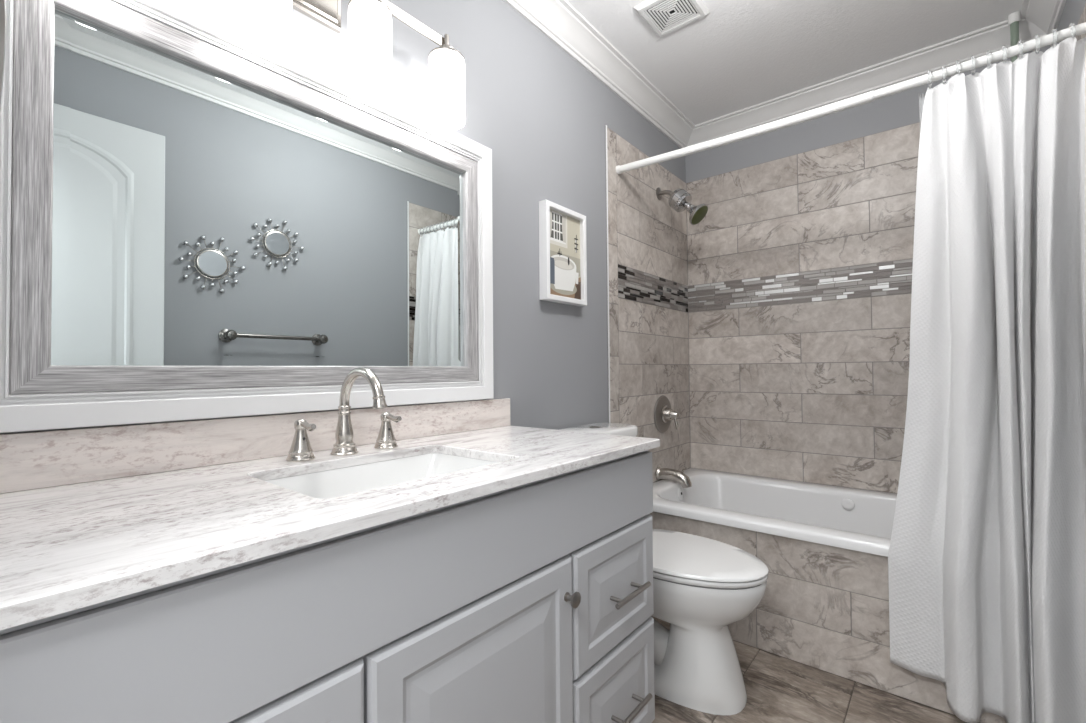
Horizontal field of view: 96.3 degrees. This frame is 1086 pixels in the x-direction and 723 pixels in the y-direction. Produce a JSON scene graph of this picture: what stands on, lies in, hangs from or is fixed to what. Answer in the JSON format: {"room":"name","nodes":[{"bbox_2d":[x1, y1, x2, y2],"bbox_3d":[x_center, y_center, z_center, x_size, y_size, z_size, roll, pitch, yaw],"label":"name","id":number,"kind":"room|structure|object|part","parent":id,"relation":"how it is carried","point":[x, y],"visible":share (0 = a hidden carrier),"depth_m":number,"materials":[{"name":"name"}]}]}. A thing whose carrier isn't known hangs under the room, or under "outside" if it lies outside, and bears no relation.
{"room":"bathroom","nodes":[
{"label":"bathroom","id":0,"kind":"room"},
{"bbox_2d":[0,0,689,482],"bbox_3d":[-0.106,-0.129,1.796,0.127,2.440,3.134,-1,-1,39],"label":"wall","id":1,"kind":"structure","parent":0,"point":[554,132],"depth_m":1.94,"materials":[{"name":"grey paint"}]},
{"bbox_2d":[0,0,493,432],"bbox_3d":[-0.533,-0.294,1.168,0.031,0.820,1.124,-1,-1,39],"label":"wall mirror","id":2,"kind":"object","parent":1,"relation":"attached to","point":[200,218],"visible":1,"depth_m":1.00,"materials":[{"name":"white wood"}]},
{"bbox_3d":[-0.542,-0.293,1.176,0.003,0.609,0.914,-1,-1,39],"label":"glass","id":3,"kind":"part","parent":2,"relation":"part of","materials":[{"name":"white mirror"}]},
{"bbox_2d":[0,398,509,493],"bbox_3d":[-0.551,0.166,1.143,0.020,0.092,1.360,-1,-1,39],"label":"backsplash","id":4,"kind":"structure","parent":1,"relation":"attached to","point":[51,458],"depth_m":0.95,"materials":[{"name":"beige stone"}]},
{"bbox_2d":[236,0,464,129],"bbox_3d":[-0.517,-0.811,1.107,0.154,0.275,0.812,-1,-1,39],"label":"vanity light","id":5,"kind":"object","parent":1,"relation":"attached to","point":[264,22],"visible":1,"depth_m":1.16,"materials":[{"name":"white glass"}]},
{"bbox_3d":[-0.571,-0.765,0.998,0.100,0.179,0.100,-1,-1,39],"label":"lamp shade","id":6,"kind":"part","parent":5,"relation":"part of","materials":[{"name":"white glass"}]},
{"bbox_3d":[-0.419,-0.763,1.182,0.100,0.179,0.100,-1,-1,39],"label":"lamp shade","id":7,"kind":"part","parent":5,"relation":"part of","materials":[{"name":"white glass"}]},
{"bbox_3d":[-0.271,-0.889,1.366,0.014,0.056,0.014,-1,-1,39],"label":"stem","id":8,"kind":"part","parent":5,"relation":"part of","materials":[{"name":"silver metal"}]},
{"bbox_3d":[-0.269,-0.760,1.364,0.100,0.179,0.100,-1,-1,39],"label":"lamp shade","id":9,"kind":"part","parent":5,"relation":"part of","materials":[{"name":"white glass"}]},
{"bbox_2d":[539,200,586,305],"bbox_3d":[0.083,-0.415,1.913,0.038,0.370,0.261,-1,-1,39],"label":"framed picture","id":10,"kind":"object","parent":1,"relation":"attached to","point":[562,230],"visible":1,"depth_m":1.90,"materials":[{"name":"white wood"}]},
{"bbox_2d":[550,209,580,299],"bbox_3d":[0.084,-0.415,1.913,0.002,0.334,0.225,-1,-1,39],"label":"print","id":11,"kind":"object","parent":10,"relation":"attached to","point":[565,224],"depth_m":1.92,"materials":[{"name":"beige"}]},
{"bbox_2d":[503,0,694,147],"bbox_3d":[-0.040,-1.307,1.742,0.102,0.088,2.914,-1,-1,39],"label":"trim","id":12,"kind":"structure","parent":1,"relation":"attached to","point":[558,20],"depth_m":2.11,"materials":[{"name":"white paint"}]},
{"bbox_3d":[0.296,0.011,2.186,0.007,2.167,0.008,-1,-1,39],"label":"edge trim","id":13,"kind":"part","parent":1,"relation":"part of","materials":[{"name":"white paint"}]},
{"bbox_2d":[654,395,678,432],"bbox_3d":[0.669,0.279,2.558,0.090,0.200,0.200,-1,-1,39],"label":"shower valve","id":14,"kind":"object","parent":1,"relation":"attached to","point":[663,413],"visible":1,"depth_m":2.54,"materials":[{"name":"silver metal"}]},
{"bbox_3d":[0.692,0.317,2.539,0.030,0.075,0.016,-1,-1,39],"label":"lever","id":15,"kind":"part","parent":14,"relation":"part of","materials":[{"name":"silver metal"}]},
{"bbox_2d":[655,467,691,487],"bbox_3d":[0.670,0.590,2.479,0.180,0.095,0.068,-1,-1,39],"label":"tub spout","id":16,"kind":"object","parent":1,"relation":"attached to","point":[683,479],"visible":1,"depth_m":2.46,"materials":[{"name":"silver metal"}]},
{"bbox_2d":[656,187,707,224],"bbox_3d":[0.721,-0.816,2.519,0.261,0.236,0.116,-1,-1,39],"label":"shower","id":17,"kind":"object","parent":1,"relation":"attached to","point":[680,200],"visible":1,"depth_m":2.48,"materials":[{"name":"silver metal"}]},
{"bbox_3d":[0.661,-0.882,2.570,0.097,0.058,0.023,-1,-1,39],"label":"arm","id":18,"kind":"part","parent":17,"relation":"part of","materials":[{"name":"silver metal"}]},
{"bbox_2d":[616,22,1085,173],"bbox_3d":[0.934,-0.903,1.794,1.516,0.053,0.040,-1,-1,39],"label":"shower curtain rod","id":19,"kind":"object","parent":1,"relation":"attached to","point":[1046,40],"visible":0.98,"depth_m":1.69,"materials":[{"name":"white plastic"}]},
{"bbox_2d":[928,70,931,87],"bbox_3d":[1.232,-0.899,1.549,0.010,0.055,0.055,-1,-1,39],"label":"curtain ring","id":20,"kind":"object","parent":19,"relation":"hanging from","point":[929,71],"visible":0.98,"depth_m":1.53,"materials":[{"name":"white plastic"}]},
{"bbox_2d":[888,37,1085,722],"bbox_3d":[1.279,0.068,1.397,0.495,1.923,0.193,-1,-1,39],"label":"shower curtain","id":21,"kind":"object","parent":20,"relation":"hanging from","point":[987,554],"visible":1,"depth_m":1.39,"materials":[{"name":"white fabric"}]},
{"bbox_2d":[942,65,945,83],"bbox_3d":[1.258,-0.900,1.527,0.010,0.055,0.055,-1,-1,39],"label":"curtain ring","id":22,"kind":"object","parent":19,"relation":"hanging from","point":[943,66],"visible":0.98,"depth_m":1.51,"materials":[{"name":"white plastic"}]},
{"bbox_2d":[956,60,959,74],"bbox_3d":[1.285,-0.902,1.505,0.010,0.055,0.055,-1,-1,39],"label":"curtain ring","id":23,"kind":"object","parent":19,"relation":"hanging from","point":[958,61],"visible":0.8,"depth_m":1.49,"materials":[{"name":"white plastic"}]},
{"bbox_2d":[971,56,974,74],"bbox_3d":[1.311,-0.903,1.483,0.010,0.055,0.055,-1,-1,39],"label":"curtain ring","id":24,"kind":"object","parent":19,"relation":"hanging from","point":[972,57],"visible":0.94,"depth_m":1.47,"materials":[{"name":"white plastic"}]},
{"bbox_2d":[986,51,990,68],"bbox_3d":[1.338,-0.904,1.461,0.010,0.055,0.055,-1,-1,39],"label":"curtain ring","id":25,"kind":"object","parent":19,"relation":"hanging from","point":[988,65],"visible":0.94,"depth_m":1.44,"materials":[{"name":"white plastic"}]},
{"bbox_2d":[1001,45,1006,63],"bbox_3d":[1.364,-0.906,1.440,0.010,0.055,0.055,-1,-1,39],"label":"curtain ring","id":26,"kind":"object","parent":19,"relation":"hanging from","point":[1003,48],"visible":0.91,"depth_m":1.42,"materials":[{"name":"white plastic"}]},
{"bbox_2d":[1017,40,1022,59],"bbox_3d":[1.391,-0.907,1.418,0.010,0.055,0.055,-1,-1,39],"label":"curtain ring","id":27,"kind":"object","parent":19,"relation":"hanging from","point":[1020,42],"visible":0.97,"depth_m":1.40,"materials":[{"name":"white plastic"}]},
{"bbox_2d":[1033,34,1039,53],"bbox_3d":[1.417,-0.909,1.396,0.010,0.055,0.055,-1,-1,39],"label":"curtain ring","id":28,"kind":"object","parent":19,"relation":"hanging from","point":[1036,36],"visible":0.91,"depth_m":1.38,"materials":[{"name":"white plastic"}]},
{"bbox_2d":[1050,29,1057,47],"bbox_3d":[1.444,-0.910,1.374,0.010,0.055,0.055,-1,-1,39],"label":"curtain ring","id":29,"kind":"object","parent":19,"relation":"hanging from","point":[1054,31],"visible":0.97,"depth_m":1.36,"materials":[{"name":"white plastic"}]},
{"bbox_2d":[1068,23,1075,37],"bbox_3d":[1.470,-0.912,1.352,0.010,0.055,0.055,-1,-1,39],"label":"curtain ring","id":30,"kind":"object","parent":19,"relation":"hanging from","point":[1072,25],"visible":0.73,"depth_m":1.33,"materials":[{"name":"white plastic"}]},
{"bbox_2d":[567,0,1022,124],"bbox_3d":[0.085,-1.420,0.779,1.764,0.100,4.484,-1,-1,39],"label":"ceiling","id":31,"kind":"structure","parent":0,"point":[741,54],"depth_m":2.04,"materials":[{"name":"white paint"}]},
{"bbox_2d":[634,0,709,36],"bbox_3d":[0.496,-1.346,1.868,0.212,0.014,0.212,-1,-1,39],"label":"ceiling vent","id":32,"kind":"object","parent":31,"relation":"in","point":[663,16],"visible":1,"depth_m":1.88,"materials":[{"name":"white plastic"}]},
{"bbox_2d":[651,616,967,722],"bbox_3d":[0.191,1.116,0.597,2.064,0.100,4.584,-1,-1,39],"label":"floor","id":33,"kind":"structure","parent":0,"point":[779,689],"depth_m":1.54,"materials":[{"name":"brown tile"}]},
{"bbox_2d":[0,450,654,722],"bbox_3d":[-0.327,0.652,0.943,0.594,0.850,1.341,-1,-1,39],"label":"vanity cabinet","id":34,"kind":"object","parent":33,"relation":"on","point":[532,602],"visible":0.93,"depth_m":0.70,"materials":[{"name":"grey wood"}]},
{"bbox_3d":[-0.397,0.671,0.467,0.019,0.540,0.488,-1,-1,39],"label":"door","id":35,"kind":"part","parent":34,"relation":"part of","materials":[{"name":"grey wood"}]},
{"bbox_2d":[0,426,659,629],"bbox_3d":[-0.337,0.217,0.966,0.573,0.020,1.360,-1,-1,39],"label":"countertop","id":36,"kind":"structure","parent":34,"relation":"on","point":[64,548],"depth_m":0.66,"materials":[{"name":"white stone"}]},
{"bbox_2d":[286,367,401,461],"bbox_3d":[-0.401,0.111,1.078,0.194,0.198,0.263,-1,-1,39],"label":"sink faucet","id":37,"kind":"object","parent":36,"relation":"on","point":[301,450],"visible":1,"depth_m":1.09,"materials":[{"name":"silver metal"}]},
{"bbox_3d":[-0.518,0.177,1.041,0.057,0.066,0.057,-1,-1,39],"label":"handle","id":38,"kind":"part","parent":37,"relation":"part of","materials":[{"name":"silver metal"}]},
{"bbox_3d":[-0.501,0.134,1.027,0.072,0.023,0.026,-1,-1,39],"label":"lever","id":39,"kind":"part","parent":37,"relation":"part of","materials":[{"name":"silver metal"}]},
{"bbox_3d":[-0.387,0.179,1.200,0.057,0.066,0.057,-1,-1,39],"label":"handle","id":40,"kind":"part","parent":37,"relation":"part of","materials":[{"name":"silver metal"}]},
{"bbox_3d":[-0.370,0.136,1.186,0.072,0.023,0.026,-1,-1,39],"label":"lever","id":41,"kind":"part","parent":37,"relation":"part of","materials":[{"name":"silver metal"}]},
{"bbox_2d":[266,453,498,498],"bbox_3d":[-0.299,0.287,0.975,0.338,0.119,0.476,-1,-1,39],"label":"sink","id":42,"kind":"object","parent":36,"relation":"in","point":[333,483],"visible":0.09,"depth_m":1.10,"materials":[{"name":"white ceramic"}]},
{"bbox_3d":[-0.089,0.675,0.840,0.019,0.540,0.467,-1,-1,39],"label":"door","id":43,"kind":"part","parent":34,"relation":"part of","materials":[{"name":"grey wood"}]},
{"bbox_3d":[0.059,0.482,0.989,0.029,0.031,0.031,-1,-1,39],"label":"knob","id":44,"kind":"part","parent":34,"relation":"part of","materials":[{"name":"silver metal"}]},
{"bbox_3d":[0.176,0.542,1.166,0.019,0.265,0.360,-1,-1,39],"label":"drawer","id":45,"kind":"part","parent":34,"relation":"part of","materials":[{"name":"grey wood"}]},
{"bbox_3d":[0.178,0.815,1.160,0.019,0.268,0.360,-1,-1,39],"label":"drawer","id":46,"kind":"part","parent":34,"relation":"part of","materials":[{"name":"grey wood"}]},
{"bbox_3d":[0.203,0.549,1.154,0.041,0.012,0.150,-1,-1,39],"label":"pull handle","id":47,"kind":"part","parent":34,"relation":"part of","materials":[{"name":"silver metal"}]},
{"bbox_3d":[0.206,0.823,1.149,0.041,0.012,0.150,-1,-1,39],"label":"pull handle","id":48,"kind":"part","parent":34,"relation":"part of","materials":[{"name":"silver metal"}]},
{"bbox_2d":[556,423,768,714],"bbox_3d":[0.406,0.666,1.709,0.718,0.838,0.395,-1,-1,39],"label":"toilet","id":49,"kind":"object","parent":33,"relation":"on","point":[702,586],"visible":0.57,"depth_m":1.52,"materials":[{"name":"white ceramic"}]},
{"bbox_3d":[0.205,0.273,1.879,0.207,0.035,0.395,-1,-1,39],"label":"tank lid","id":50,"kind":"part","parent":49,"relation":"part of","materials":[{"name":"white ceramic"}]},
{"bbox_3d":[0.465,0.883,1.660,0.563,0.402,0.368,-1,-1,39],"label":"bowl","id":51,"kind":"part","parent":49,"relation":"part of","materials":[{"name":"white ceramic"}]},
{"bbox_3d":[0.477,0.669,1.653,0.534,0.016,0.374,-1,-1,39],"label":"seat","id":52,"kind":"part","parent":49,"relation":"part of","materials":[{"name":"white plastic"}]},
{"bbox_3d":[0.478,0.652,1.653,0.535,0.016,0.376,-1,-1,39],"label":"lid","id":53,"kind":"part","parent":49,"relation":"part of","materials":[{"name":"white plastic"}]},
{"bbox_2d":[653,468,896,556],"bbox_3d":[1.186,0.780,2.050,1.512,0.350,0.830,-1,-1,39],"label":"bathtub","id":54,"kind":"object","parent":33,"relation":"on","point":[861,520],"visible":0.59,"depth_m":2.29,"materials":[{"name":"white ceramic"}]},
{"bbox_3d":[0.694,0.671,2.459,0.020,0.064,0.064,-1,-1,39],"label":"overflow plate","id":55,"kind":"part","parent":54,"relation":"part of","materials":[{"name":"white metal"}]},
{"bbox_2d":[650,512,1005,722],"bbox_3d":[0.939,0.859,1.747,1.514,0.444,0.024,-1,-1,39],"label":"tiled tub surround","id":56,"kind":"structure","parent":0,"point":[823,607],"depth_m":1.70,"materials":[{"name":"grey tile"}]},
{"bbox_2d":[685,45,1050,493],"bbox_3d":[1.482,-0.131,2.436,1.524,2.440,0.127,-1,-1,39],"label":"wall","id":57,"kind":"structure","parent":0,"point":[800,257],"depth_m":2.47,"materials":[{"name":"beige tile"}]},
{"bbox_2d":[687,18,1045,146],"bbox_3d":[1.403,-1.307,2.375,1.524,0.088,0.102,-1,-1,39],"label":"trim","id":58,"kind":"structure","parent":57,"relation":"attached to","point":[991,38],"depth_m":2.27,"materials":[{"name":"white paint"}]},
{"bbox_2d":[1008,11,1019,62],"bbox_3d":[1.860,-0.384,1.893,0.048,1.959,0.048,-1,-1,39],"label":"pole","id":59,"kind":"object","parent":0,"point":[1013,18],"visible":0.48,"depth_m":1.90,"materials":[{"name":"metal"}]},
{"bbox_2d":[1057,0,1085,43],"bbox_3d":[1.157,-0.160,0.755,0.127,2.440,3.134,-1,-1,39],"label":"wall","id":60,"kind":"structure","parent":0,"point":[1074,11],"depth_m":1.64,"materials":[{"name":"grey paint"}]},
{"bbox_2d":[1020,0,1065,34],"bbox_3d":[1.058,-1.333,0.838,0.102,0.088,2.914,-1,-1,39],"label":"trim","id":61,"kind":"structure","parent":60,"relation":"attached to","point":[1046,14],"depth_m":1.84,"materials":[{"name":"white paint"}]}
]}

